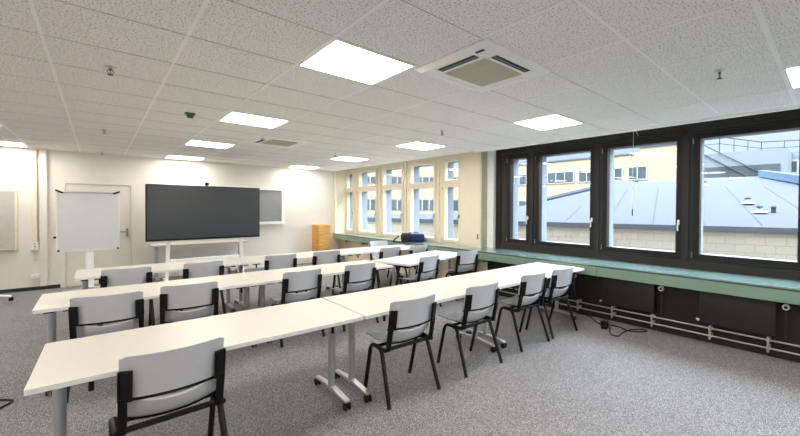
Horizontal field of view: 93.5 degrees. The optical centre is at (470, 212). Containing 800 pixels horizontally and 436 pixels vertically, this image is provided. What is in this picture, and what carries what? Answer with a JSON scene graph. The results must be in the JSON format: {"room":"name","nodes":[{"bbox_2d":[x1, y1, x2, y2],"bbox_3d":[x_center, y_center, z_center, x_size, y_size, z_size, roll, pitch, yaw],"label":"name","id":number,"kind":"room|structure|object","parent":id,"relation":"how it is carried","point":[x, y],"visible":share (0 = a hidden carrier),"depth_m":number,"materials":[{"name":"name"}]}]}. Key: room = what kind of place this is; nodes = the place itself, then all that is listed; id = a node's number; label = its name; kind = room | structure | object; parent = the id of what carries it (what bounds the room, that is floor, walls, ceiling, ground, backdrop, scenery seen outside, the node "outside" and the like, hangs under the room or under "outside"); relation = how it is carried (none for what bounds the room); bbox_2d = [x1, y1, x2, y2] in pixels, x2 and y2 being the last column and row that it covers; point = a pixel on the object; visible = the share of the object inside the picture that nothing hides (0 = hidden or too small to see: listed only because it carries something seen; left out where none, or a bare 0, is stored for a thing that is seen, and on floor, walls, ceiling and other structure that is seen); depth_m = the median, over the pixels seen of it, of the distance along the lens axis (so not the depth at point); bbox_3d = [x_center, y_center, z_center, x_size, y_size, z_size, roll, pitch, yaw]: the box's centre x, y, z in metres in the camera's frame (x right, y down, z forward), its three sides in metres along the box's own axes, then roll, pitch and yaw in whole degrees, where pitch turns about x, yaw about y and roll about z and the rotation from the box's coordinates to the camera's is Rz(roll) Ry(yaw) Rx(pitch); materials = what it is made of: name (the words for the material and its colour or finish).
{"room":"classroom","nodes":[
{"label":"classroom","id":0,"kind":"room"},
{"bbox_2d":[0,146,346,289],"bbox_3d":[-7.177,-0.050,7.828,0.225,2.950,10.400,1,1,45],"label":"wall","id":1,"kind":"structure","parent":0,"point":[309,194],"depth_m":8.12,"materials":[{"name":"beige paint"}]},
{"bbox_2d":[0,190,17,250],"bbox_3d":[-8.612,0.140,6.211,0.069,1.085,1.270,1,1,45],"label":"whiteboard","id":2,"kind":"object","parent":1,"relation":"attached to","point":[8,198],"visible":1,"depth_m":6.60,"materials":[{"name":"beige plastic"}]},
{"bbox_2d":[0,284,59,293],"bbox_3d":[-9.308,1.409,5.577,0.014,0.065,4.188,1,1,45],"label":"baseboard","id":3,"kind":"structure","parent":1,"relation":"attached to","point":[57,285],"depth_m":6.79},
{"bbox_2d":[31,148,37,241],"bbox_3d":[-8.026,-0.321,6.806,0.049,1.709,0.064,1,1,45],"label":"duct","id":4,"kind":"object","parent":1,"relation":"attached to","point":[33,150],"visible":1,"depth_m":6.79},
{"bbox_2d":[31,242,38,249],"bbox_3d":[-8.030,0.614,6.816,0.056,0.148,0.096,1,1,45],"label":"light switch","id":5,"kind":"object","parent":1,"relation":"attached to","point":[36,247],"visible":1,"depth_m":6.80,"materials":[{"name":"white plastic"}]},
{"bbox_2d":[31,274,39,278],"bbox_3d":[-8.030,1.176,6.831,0.052,0.085,0.110,1,1,45],"label":"box","id":6,"kind":"object","parent":1,"relation":"attached to","point":[33,276],"visible":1,"depth_m":6.81,"materials":[{"name":"white plastic"}]},
{"bbox_2d":[39,149,47,285],"bbox_3d":[-7.954,0.095,6.887,0.049,2.543,0.097,1,1,45],"label":"duct","id":7,"kind":"object","parent":1,"relation":"attached to","point":[43,226],"visible":1,"depth_m":6.87,"materials":[{"name":"beige paint"}]},
{"bbox_2d":[61,181,134,287],"bbox_3d":[-7.426,0.409,7.409,0.075,2.040,1.040,1,1,45],"label":"door","id":8,"kind":"structure","parent":1,"relation":"in","point":[72,261],"depth_m":7.54,"materials":[{"name":"beige paint"}]},
{"bbox_2d":[226,186,284,224],"bbox_3d":[-5.444,-0.172,9.404,0.059,0.955,1.320,1,1,45],"label":"pinboard","id":9,"kind":"object","parent":1,"relation":"attached to","point":[272,200],"visible":0.5,"depth_m":9.67,"materials":[{"name":"grey fabric"}]},
{"bbox_2d":[334,171,341,232],"bbox_3d":[-3.918,-0.300,10.911,0.060,1.810,0.230,1,1,45],"label":"trim","id":10,"kind":"structure","parent":1,"relation":"attached to","point":[334,171],"depth_m":10.83,"materials":[{"name":"beige paint"}]},
{"bbox_2d":[331,106,799,171],"bbox_3d":[1.330,-1.086,5.520,15.120,0.022,0.140,1,1,45],"label":"trim","id":11,"kind":"structure","parent":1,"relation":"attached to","point":[796,107],"depth_m":4.72,"materials":[{"name":"white metal"}]},
{"bbox_2d":[333,234,799,304],"bbox_3d":[1.318,0.807,5.547,15.114,0.126,0.022,1,1,45],"label":"window sill","id":12,"kind":"structure","parent":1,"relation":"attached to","point":[790,297],"depth_m":4.54,"materials":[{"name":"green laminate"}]},
{"bbox_2d":[0,0,799,170],"bbox_3d":[-2.047,-1.242,2.185,15.220,0.340,9.630,1,1,45],"label":"ceiling","id":13,"kind":"structure","parent":0,"point":[397,29],"depth_m":2.80,"materials":[{"name":"tile"}]},
{"bbox_2d":[0,141,27,146],"bbox_3d":[-7.915,-1.164,6.195,0.608,0.006,0.608,1,1,45],"label":"recessed light","id":14,"kind":"object","parent":13,"relation":"in","point":[1,142],"visible":1,"depth_m":6.32,"materials":[{"name":"white plastic"}]},
{"bbox_2d":[104,65,116,75],"bbox_3d":[-2.683,-1.053,2.755,0.067,0.064,0.068,1,1,45],"label":"sprinkler","id":15,"kind":"object","parent":13,"relation":"attached to","point":[109,67],"visible":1,"depth_m":2.75,"materials":[{"name":"silver metal"}]},
{"bbox_2d":[165,155,203,160],"bbox_3d":[-6.154,-1.177,7.969,0.608,0.006,0.608,1,1,45],"label":"recessed light","id":16,"kind":"object","parent":13,"relation":"in","point":[168,156],"visible":0.99,"depth_m":7.89,"materials":[{"name":"white plastic"}]},
{"bbox_2d":[185,112,194,118],"bbox_3d":[-3.120,-1.078,4.111,0.060,0.054,0.090,1,1,45],"label":"ceiling sensor","id":17,"kind":"object","parent":13,"relation":"attached to","point":[189,115],"visible":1,"depth_m":4.09,"materials":[{"name":"green plastic"}]},
{"bbox_2d":[184,140,233,148],"bbox_3d":[-4.379,-1.140,6.208,0.608,0.006,0.608,1,1,45],"label":"recessed light","id":18,"kind":"object","parent":13,"relation":"in","point":[191,142],"visible":1,"depth_m":6.18,"materials":[{"name":"white plastic"}]},
{"bbox_2d":[218,111,288,127],"bbox_3d":[-2.605,-1.104,4.447,0.608,0.006,0.608,1,1,45],"label":"recessed light","id":19,"kind":"object","parent":13,"relation":"in","point":[233,117],"visible":1,"depth_m":4.42,"materials":[{"name":"white plastic"}]},
{"bbox_2d":[247,135,309,147],"bbox_3d":[-3.041,-1.109,5.857,0.712,0.042,0.712,1,1,45],"label":"air conditioner","id":20,"kind":"object","parent":13,"relation":"attached to","point":[263,140],"visible":1,"depth_m":5.75,"materials":[{"name":"white plastic"}]},
{"bbox_2d":[261,140,296,146],"bbox_3d":[-3.041,-1.098,5.857,0.408,0.017,0.408,1,1,45],"label":"grille","id":21,"kind":"object","parent":20,"relation":"attached to","point":[269,142],"depth_m":5.84,"materials":[{"name":"grey metal"}]},
{"bbox_2d":[289,166,319,168],"bbox_3d":[-4.393,-1.189,9.743,0.608,0.006,0.608,1,1,45],"label":"recessed light","id":22,"kind":"object","parent":13,"relation":"in","point":[302,167],"visible":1,"depth_m":9.73,"materials":[{"name":"white plastic"}]},
{"bbox_2d":[332,156,368,161],"bbox_3d":[-2.618,-1.152,7.983,0.608,0.006,0.608,1,1,45],"label":"recessed light","id":23,"kind":"object","parent":13,"relation":"in","point":[343,158],"visible":1,"depth_m":8.01,"materials":[{"name":"white plastic"}]},
{"bbox_2d":[298,38,415,84],"bbox_3d":[-0.831,-1.067,2.687,0.608,0.006,0.608,1,1,45],"label":"recessed light","id":24,"kind":"object","parent":13,"relation":"in","point":[340,58],"visible":1,"depth_m":2.64,"materials":[{"name":"white plastic"}]},
{"bbox_2d":[0,0,799,170],"bbox_3d":[-2.040,-1.071,2.125,15.120,0.005,9.392,1,1,45],"label":"trim","id":25,"kind":"structure","parent":13,"relation":"attached to","point":[30,2],"depth_m":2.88,"materials":[{"name":"white metal"}]},
{"bbox_2d":[397,142,445,149],"bbox_3d":[-0.844,-1.116,6.222,0.608,0.006,0.608,1,1,45],"label":"recessed light","id":26,"kind":"object","parent":13,"relation":"in","point":[415,145],"visible":1,"depth_m":6.22,"materials":[{"name":"white plastic"}]},
{"bbox_2d":[416,38,550,92],"bbox_3d":[0.092,-1.045,2.748,0.712,0.042,0.712,1,1,45],"label":"air conditioner","id":27,"kind":"object","parent":13,"relation":"attached to","point":[485,65],"visible":1,"depth_m":2.64,"materials":[{"name":"white plastic"},{"name":"beige plastic"},{"name":"black plastic"}]},
{"bbox_2d":[445,58,521,86],"bbox_3d":[0.092,-1.034,2.748,0.408,0.017,0.408,1,1,45],"label":"grille","id":28,"kind":"object","parent":27,"relation":"attached to","point":[481,72],"depth_m":2.72,"materials":[{"name":"grey metal"}]},
{"bbox_2d":[513,114,583,130],"bbox_3d":[0.930,-1.080,4.461,0.608,0.006,0.608,1,1,45],"label":"recessed light","id":29,"kind":"object","parent":13,"relation":"in","point":[556,120],"visible":1,"depth_m":4.43,"materials":[{"name":"white plastic"}]},
{"bbox_2d":[714,69,724,78],"bbox_3d":[1.842,-1.022,2.744,0.067,0.064,0.068,1,1,45],"label":"sprinkler","id":30,"kind":"object","parent":13,"relation":"attached to","point":[718,71],"visible":1,"depth_m":2.73,"materials":[{"name":"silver metal"}]},
{"bbox_2d":[783,66,799,88],"bbox_3d":[2.704,-1.043,2.700,0.608,0.006,0.608,1,1,45],"label":"recessed light","id":31,"kind":"object","parent":13,"relation":"in","point":[792,74],"visible":1,"depth_m":2.84,"materials":[{"name":"white plastic"}]},
{"bbox_2d":[0,260,799,435],"bbox_3d":[-2.007,1.597,2.285,15.220,0.120,9.800,1,1,45],"label":"floor","id":32,"kind":"structure","parent":0,"point":[587,381],"depth_m":3.27,"materials":[{"name":"grey carpet"}]},
{"bbox_2d":[0,399,13,408],"bbox_3d":[-3.757,1.508,2.884,0.544,0.016,0.248,1,1,39],"label":"cable","id":33,"kind":"object","parent":32,"relation":"on","point":[10,400],"visible":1,"depth_m":2.96,"materials":[{"name":"black rubber"}]},
{"bbox_2d":[0,295,13,300],"bbox_3d":[-7.752,0.948,5.860,0.630,0.999,0.643,1,1,45],"label":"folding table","id":34,"kind":"object","parent":32,"relation":"on","point":[9,296],"visible":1,"depth_m":6.04,"materials":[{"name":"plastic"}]},
{"bbox_2d":[53,189,119,291],"bbox_3d":[-6.825,0.521,6.657,0.670,1.844,0.681,0,1,-4],"label":"flip chart","id":35,"kind":"object","parent":32,"relation":"on","point":[87,221],"visible":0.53,"depth_m":6.60,"materials":[{"name":"white plastic"}]},
{"bbox_2d":[67,291,143,402],"bbox_3d":[-3.178,1.099,3.269,0.520,0.840,0.526,0,1,-39],"label":"chair","id":36,"kind":"object","parent":32,"relation":"on","point":[83,312],"visible":0.62,"depth_m":3.09,"materials":[{"name":"black plastic"}]},
{"bbox_2d":[98,266,154,325],"bbox_3d":[-4.244,1.074,4.565,0.520,0.840,0.526,0,1,-44],"label":"chair","id":37,"kind":"object","parent":32,"relation":"on","point":[137,275],"visible":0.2,"depth_m":4.40,"materials":[{"name":"black plastic"}]},
{"bbox_2d":[32,273,264,395],"bbox_3d":[-3.161,1.138,3.802,0.800,0.740,1.677,1,1,45],"label":"folding table","id":38,"kind":"object","parent":32,"relation":"on","point":[49,303],"visible":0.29,"depth_m":3.65,"materials":[{"name":"white laminate"}]},
{"bbox_2d":[74,258,240,312],"bbox_3d":[-4.234,1.113,5.113,0.800,0.740,1.677,1,1,45],"label":"folding table","id":39,"kind":"object","parent":32,"relation":"on","point":[83,275],"visible":0.52,"depth_m":5.03,"materials":[{"name":"white laminate"}]},
{"bbox_2d":[108,337,227,435],"bbox_3d":[-1.725,1.125,2.121,0.526,0.840,0.520,1,1,44],"label":"chair","id":40,"kind":"object","parent":32,"relation":"on","point":[152,384],"visible":1,"depth_m":1.97,"materials":[{"name":"grey plastic"}]},
{"bbox_2d":[157,281,218,324],"bbox_3d":[-2.831,1.095,3.724,0.520,0.840,0.526,0,1,-39],"label":"chair","id":41,"kind":"object","parent":32,"relation":"on","point":[205,295],"visible":0.8,"depth_m":3.55,"materials":[{"name":"black plastic"}]},
{"bbox_2d":[24,298,363,435],"bbox_3d":[-1.701,1.165,2.548,1.677,0.740,0.800,0,1,-44],"label":"folding table","id":42,"kind":"object","parent":32,"relation":"on","point":[60,365],"visible":0.99,"depth_m":2.37,"materials":[{"name":"beige laminate"}]},
{"bbox_2d":[149,239,247,281],"bbox_3d":[-6.071,1.046,8.316,0.660,0.760,1.720,1,1,45],"label":"desk","id":43,"kind":"object","parent":32,"relation":"on","point":[155,245],"visible":0.82,"depth_m":8.02,"materials":[{"name":"beige laminate"}]},
{"bbox_2d":[175,260,226,313],"bbox_3d":[-3.716,1.071,5.083,0.526,0.840,0.520,1,1,42],"label":"chair","id":44,"kind":"object","parent":32,"relation":"on","point":[212,268],"visible":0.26,"depth_m":4.92,"materials":[{"name":"black plastic"}]},
{"bbox_2d":[145,183,259,280],"bbox_3d":[-5.555,0.403,7.785,0.644,2.065,1.950,1,1,45],"label":"display","id":45,"kind":"object","parent":32,"relation":"on","point":[172,212],"visible":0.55,"depth_m":7.61,"materials":[{"name":"black plastic"}]},
{"bbox_2d":[258,254,297,304],"bbox_3d":[-3.063,1.064,5.882,0.520,0.840,0.526,0,1,-39],"label":"chair","id":46,"kind":"object","parent":32,"relation":"on","point":[272,262],"visible":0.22,"depth_m":5.68,"materials":[{"name":"black plastic"}]},
{"bbox_2d":[229,250,348,305],"bbox_3d":[-3.051,1.104,6.305,0.800,0.740,1.677,1,1,45],"label":"folding table","id":47,"kind":"object","parent":32,"relation":"on","point":[254,260],"visible":0.56,"depth_m":5.95,"materials":[{"name":"white laminate"}]},
{"bbox_2d":[270,268,325,347],"bbox_3d":[-2.117,1.090,4.473,0.526,0.840,0.520,1,1,43],"label":"chair","id":48,"kind":"object","parent":32,"relation":"on","point":[298,281],"visible":0.85,"depth_m":4.31,"materials":[{"name":"black plastic"}]},
{"bbox_2d":[245,260,392,343],"bbox_3d":[-1.988,1.129,5.005,0.800,0.740,1.677,1,1,45],"label":"folding table","id":49,"kind":"object","parent":32,"relation":"on","point":[275,275],"visible":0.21,"depth_m":4.80,"materials":[{"name":"white laminate"}]},
{"bbox_2d":[312,224,330,261],"bbox_3d":[-4.203,0.875,10.406,0.430,1.070,0.360,1,1,45],"label":"base cabinet","id":50,"kind":"object","parent":32,"relation":"on","point":[321,235],"visible":0.62,"depth_m":10.26,"materials":[{"name":"brown wood"}]},
{"bbox_2d":[305,250,341,293],"bbox_3d":[-2.553,1.061,6.397,0.520,0.840,0.526,0,1,-38],"label":"chair","id":51,"kind":"object","parent":32,"relation":"on","point":[322,257],"visible":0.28,"depth_m":6.22,"materials":[{"name":"black plastic"}]},
{"bbox_2d":[330,262,378,331],"bbox_3d":[-1.598,1.086,5.017,0.526,0.840,0.520,1,1,44],"label":"chair","id":52,"kind":"object","parent":32,"relation":"on","point":[357,273],"visible":0.84,"depth_m":4.86,"materials":[{"name":"black plastic"}]},
{"bbox_2d":[332,244,411,286],"bbox_3d":[-1.867,1.096,7.497,0.800,0.740,1.677,1,1,45],"label":"folding table","id":53,"kind":"object","parent":32,"relation":"on","point":[376,249],"visible":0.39,"depth_m":7.28,"materials":[{"name":"white laminate"}]},
{"bbox_2d":[369,240,398,282],"bbox_3d":[-1.875,1.044,7.955,0.526,0.840,0.520,1,1,45],"label":"chair","id":54,"kind":"object","parent":32,"relation":"on","point":[372,243],"visible":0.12,"depth_m":8.02,"materials":[{"name":"black plastic"}]},
{"bbox_2d":[368,246,401,287],"bbox_3d":[-1.633,1.058,7.054,0.520,0.840,0.526,0,1,-42],"label":"chair","id":55,"kind":"object","parent":32,"relation":"on","point":[387,252],"visible":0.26,"depth_m":6.87,"materials":[{"name":"black plastic"}]},
{"bbox_2d":[363,294,440,409],"bbox_3d":[-0.611,1.118,3.222,0.520,0.840,0.526,0,1,-42],"label":"chair","id":56,"kind":"object","parent":32,"relation":"on","point":[404,318],"visible":1,"depth_m":3.07,"materials":[{"name":"black plastic"}]},
{"bbox_2d":[396,245,427,284],"bbox_3d":[-1.165,1.058,7.327,0.526,0.840,0.520,1,1,42],"label":"chair","id":57,"kind":"object","parent":32,"relation":"on","point":[413,249],"visible":0.27,"depth_m":7.13,"materials":[{"name":"black plastic"}]},
{"bbox_2d":[371,250,456,285],"bbox_3d":[-0.797,1.119,6.330,0.800,0.740,1.677,1,1,31],"label":"folding table","id":58,"kind":"object","parent":32,"relation":"on","point":[408,260],"visible":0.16,"depth_m":6.06,"materials":[{"name":"white laminate"}]},
{"bbox_2d":[324,275,506,402],"bbox_3d":[-0.490,1.157,3.727,1.677,0.740,0.800,0,1,-44],"label":"folding table","id":59,"kind":"object","parent":32,"relation":"on","point":[373,303],"visible":0.71,"depth_m":3.48,"materials":[{"name":"white laminate"}]},
{"bbox_2d":[399,255,441,306],"bbox_3d":[-0.803,1.081,5.817,0.526,0.840,0.520,1,1,35],"label":"chair","id":60,"kind":"object","parent":32,"relation":"on","point":[430,263],"visible":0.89,"depth_m":5.67,"materials":[{"name":"black plastic"}]},
{"bbox_2d":[444,250,477,300],"bbox_3d":[-0.181,1.075,6.586,0.520,0.840,0.526,0,1,-36],"label":"chair","id":61,"kind":"object","parent":32,"relation":"on","point":[463,257],"visible":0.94,"depth_m":6.41,"materials":[{"name":"black plastic"}]},
{"bbox_2d":[437,282,502,377],"bbox_3d":[-0.023,1.114,3.772,0.520,0.840,0.526,0,1,-43],"label":"chair","id":62,"kind":"object","parent":32,"relation":"on","point":[477,298],"visible":1,"depth_m":3.62,"materials":[{"name":"black plastic"}]},
{"bbox_2d":[493,271,549,351],"bbox_3d":[0.590,1.110,4.397,0.520,0.840,0.526,0,1,-41],"label":"chair","id":63,"kind":"object","parent":32,"relation":"on","point":[533,284],"visible":0.99,"depth_m":4.24,"materials":[{"name":"black plastic"}]},
{"bbox_2d":[459,262,584,348],"bbox_3d":[0.715,1.150,4.898,1.677,0.740,0.800,0,1,-44],"label":"folding table","id":64,"kind":"object","parent":32,"relation":"on","point":[509,276],"visible":0.71,"depth_m":4.75,"materials":[{"name":"white laminate"}]},
{"bbox_2d":[525,266,577,338],"bbox_3d":[1.035,1.107,4.802,0.520,0.840,0.526,0,1,-39],"label":"chair","id":65,"kind":"object","parent":32,"relation":"on","point":[560,278],"visible":0.8,"depth_m":4.63,"materials":[{"name":"black plastic"}]},
{"bbox_2d":[576,312,647,336],"bbox_3d":[1.746,1.503,5.010,0.522,0.045,1.071,0,1,-40],"label":"power adapter","id":66,"kind":"object","parent":32,"relation":"on","point":[603,324],"visible":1,"depth_m":4.85,"materials":[{"name":"black plastic"}]},
{"bbox_2d":[495,150,501,247],"bbox_3d":[0.618,-0.388,7.245,0.140,2.150,0.242,1,1,45],"label":"trim","id":67,"kind":"structure","parent":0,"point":[498,152],"depth_m":7.16,"materials":[{"name":"black paint"}]},
{"bbox_2d":[341,240,799,362],"bbox_3d":[1.702,1.182,5.942,15.120,0.900,0.620,1,1,45],"label":"wall","id":68,"kind":"structure","parent":0,"point":[678,304],"depth_m":4.67,"materials":[{"name":"black paint"}]},
{"bbox_2d":[346,168,355,233],"bbox_3d":[-3.482,-0.468,11.006,0.601,2.150,0.319,1,1,45],"label":"window","id":69,"kind":"structure","parent":68,"relation":"in","point":[350,174],"depth_m":11.09,"materials":[{"name":"beige paint"}]},
{"bbox_2d":[356,165,378,235],"bbox_3d":[-2.808,-0.454,10.337,1.300,2.150,0.319,1,1,45],"label":"window","id":70,"kind":"structure","parent":68,"relation":"in","point":[363,188],"depth_m":10.57,"materials":[{"name":"beige paint"}]},
{"bbox_2d":[381,161,404,238],"bbox_3d":[-1.928,-0.436,9.463,1.180,2.150,0.319,1,1,45],"label":"window","id":71,"kind":"structure","parent":68,"relation":"in","point":[387,187],"depth_m":9.69,"materials":[{"name":"beige paint"}]},
{"bbox_2d":[355,153,460,244],"bbox_3d":[-1.708,-0.432,9.245,4.460,2.150,0.319,1,1,45],"label":"window frame","id":72,"kind":"structure","parent":68,"relation":"in","point":[447,182],"depth_m":8.06,"materials":[{"name":"beige paint"}]},
{"bbox_2d":[407,157,438,242],"bbox_3d":[-1.076,-0.419,8.618,1.220,2.150,0.319,1,1,45],"label":"window","id":73,"kind":"structure","parent":68,"relation":"in","point":[414,185],"depth_m":8.83,"materials":[{"name":"beige paint"}]},
{"bbox_2d":[460,152,480,247],"bbox_3d":[0.150,-0.396,7.547,0.570,2.150,0.472,1,1,45],"label":"wall panel","id":74,"kind":"object","parent":68,"relation":"attached to","point":[470,161],"visible":0.54,"depth_m":7.37,"materials":[{"name":"beige paint"}]},
{"bbox_2d":[481,152,486,247],"bbox_3d":[0.257,-0.391,7.232,0.024,2.150,0.159,1,1,45],"label":"trim","id":75,"kind":"structure","parent":68,"relation":"attached to","point":[483,154],"depth_m":7.21,"materials":[{"name":"grey paint"}]},
{"bbox_2d":[487,150,495,247],"bbox_3d":[0.399,-0.390,7.259,0.187,2.150,0.090,1,1,45],"label":"trim","id":76,"kind":"structure","parent":68,"relation":"attached to","point":[491,155],"depth_m":7.21,"materials":[{"name":"white paint"}]},
{"bbox_2d":[501,151,529,245],"bbox_3d":[0.901,-0.382,6.938,0.695,2.150,0.319,1,1,45],"label":"window","id":77,"kind":"structure","parent":68,"relation":"in","point":[510,162],"depth_m":7.00,"materials":[{"name":"brown metal"}]},
{"bbox_2d":[543,274,576,297],"bbox_3d":[1.287,1.083,5.825,0.852,0.387,0.119,1,1,45],"label":"radiator","id":78,"kind":"object","parent":68,"relation":"attached to","point":[548,279],"visible":0.11,"depth_m":5.59,"materials":[{"name":"black metal"}]},
{"bbox_2d":[533,143,594,251],"bbox_3d":[1.586,-0.368,6.258,1.235,2.150,0.319,1,1,45],"label":"window","id":79,"kind":"structure","parent":68,"relation":"in","point":[540,156],"depth_m":6.49,"materials":[{"name":"brown metal"}]},
{"bbox_2d":[333,233,799,290],"bbox_3d":[1.540,0.721,5.769,15.117,0.015,0.650,1,1,45],"label":"trim","id":80,"kind":"structure","parent":68,"relation":"attached to","point":[788,284],"depth_m":4.98,"materials":[{"name":"green laminate"}]},
{"bbox_2d":[393,232,424,242],"bbox_3d":[-1.395,0.546,8.307,0.703,0.225,0.312,0,1,-9],"label":"shoulder bag","id":81,"kind":"object","parent":80,"relation":"on","point":[412,236],"visible":1,"depth_m":8.22,"materials":[{"name":"blue fabric"}]},
{"bbox_2d":[335,234,799,291],"bbox_3d":[1.399,0.822,5.629,15.120,0.185,0.247,1,1,45],"label":"trim","id":82,"kind":"structure","parent":68,"relation":"attached to","point":[598,277],"depth_m":4.97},
{"bbox_2d":[600,277,663,314],"bbox_3d":[2.142,1.100,4.976,0.852,0.387,0.119,1,1,45],"label":"radiator","id":83,"kind":"object","parent":68,"relation":"attached to","point":[623,293],"visible":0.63,"depth_m":4.94,"materials":[{"name":"black metal"}]},
{"bbox_2d":[599,132,682,259],"bbox_3d":[2.461,-0.350,5.389,1.235,2.150,0.319,1,1,45],"label":"window","id":84,"kind":"structure","parent":68,"relation":"in","point":[606,207],"depth_m":5.51,"materials":[{"name":"brown metal"}]},
{"bbox_2d":[632,131,637,215],"bbox_3d":[2.352,-0.586,5.305,0.080,1.262,0.016,1,1,45],"label":"blind cord","id":85,"kind":"object","parent":84,"relation":"hanging from","point":[633,131],"visible":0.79,"depth_m":5.33,"materials":[{"name":"white plastic"}]},
{"bbox_2d":[499,287,799,355],"bbox_3d":[3.489,1.404,3.651,8.950,0.165,0.114,1,1,45],"label":"pipes","id":86,"kind":"object","parent":68,"relation":"attached to","point":[768,339],"visible":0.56,"depth_m":4.47,"materials":[{"name":"grey metal"}]},
{"bbox_2d":[501,109,799,280],"bbox_3d":[3.814,-0.320,3.907,9.100,2.150,0.018,1,1,45],"label":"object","id":87,"kind":"structure","parent":68,"relation":"attached to","point":[685,129],"depth_m":5.02,"materials":[{"name":"brown metal"}]},
{"bbox_2d":[696,291,789,339],"bbox_3d":[2.997,1.118,4.128,0.852,0.387,0.119,1,1,45],"label":"radiator","id":88,"kind":"object","parent":68,"relation":"attached to","point":[742,313],"visible":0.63,"depth_m":4.09,"materials":[{"name":"black metal"}]},
{"bbox_2d":[688,118,799,270],"bbox_3d":[3.336,-0.332,4.521,1.235,2.150,0.319,1,1,45],"label":"window","id":89,"kind":"structure","parent":68,"relation":"in","point":[697,138],"depth_m":4.69,"materials":[{"name":"brown metal"}]},
{"label":"outside","id":90,"kind":"structure","parent":0,"visible":0},
{"bbox_3d":[-0.216,8.098,42.541,220.000,0.200,180.000,1,1,45],"label":"courtyard","id":91,"kind":"object","parent":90,"visible":0},
{"bbox_2d":[367,143,676,213],"bbox_3d":[-1.857,0.526,48.659,50.414,14.750,18.762,1,1,18],"label":"office building","id":92,"kind":"structure","parent":91,"relation":"on","point":[565,173],"depth_m":39.88,"materials":[{"name":"beige paint"}]},
{"bbox_2d":[367,170,798,260],"bbox_3d":[8.752,3.021,17.961,30.000,10.750,12.100,1,1,28],"label":"low hall","id":93,"kind":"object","parent":91,"relation":"on","point":[730,227],"visible":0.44,"depth_m":14.02,"materials":[{"name":"grey metal"}]},
{"bbox_2d":[740,197,754,203],"bbox_3d":[10.697,-0.466,14.318,0.468,0.250,0.480,1,1,45],"label":"roof vent","id":94,"kind":"object","parent":93,"relation":"on","point":[747,199],"visible":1,"depth_m":14.25,"materials":[{"name":"metal"}]},
{"bbox_2d":[751,206,776,212],"bbox_3d":[10.210,-0.079,12.838,0.849,0.330,0.475,1,1,10],"label":"roof vent","id":95,"kind":"object","parent":93,"relation":"on","point":[759,208],"visible":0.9,"depth_m":12.75,"materials":[{"name":"metal"}]},
{"bbox_2d":[704,138,799,177],"bbox_3d":[32.509,0.080,44.030,22.120,16.243,16.940,1,1,45],"label":"curved building","id":96,"kind":"structure","parent":91,"relation":"on","point":[747,163],"depth_m":37.61,"materials":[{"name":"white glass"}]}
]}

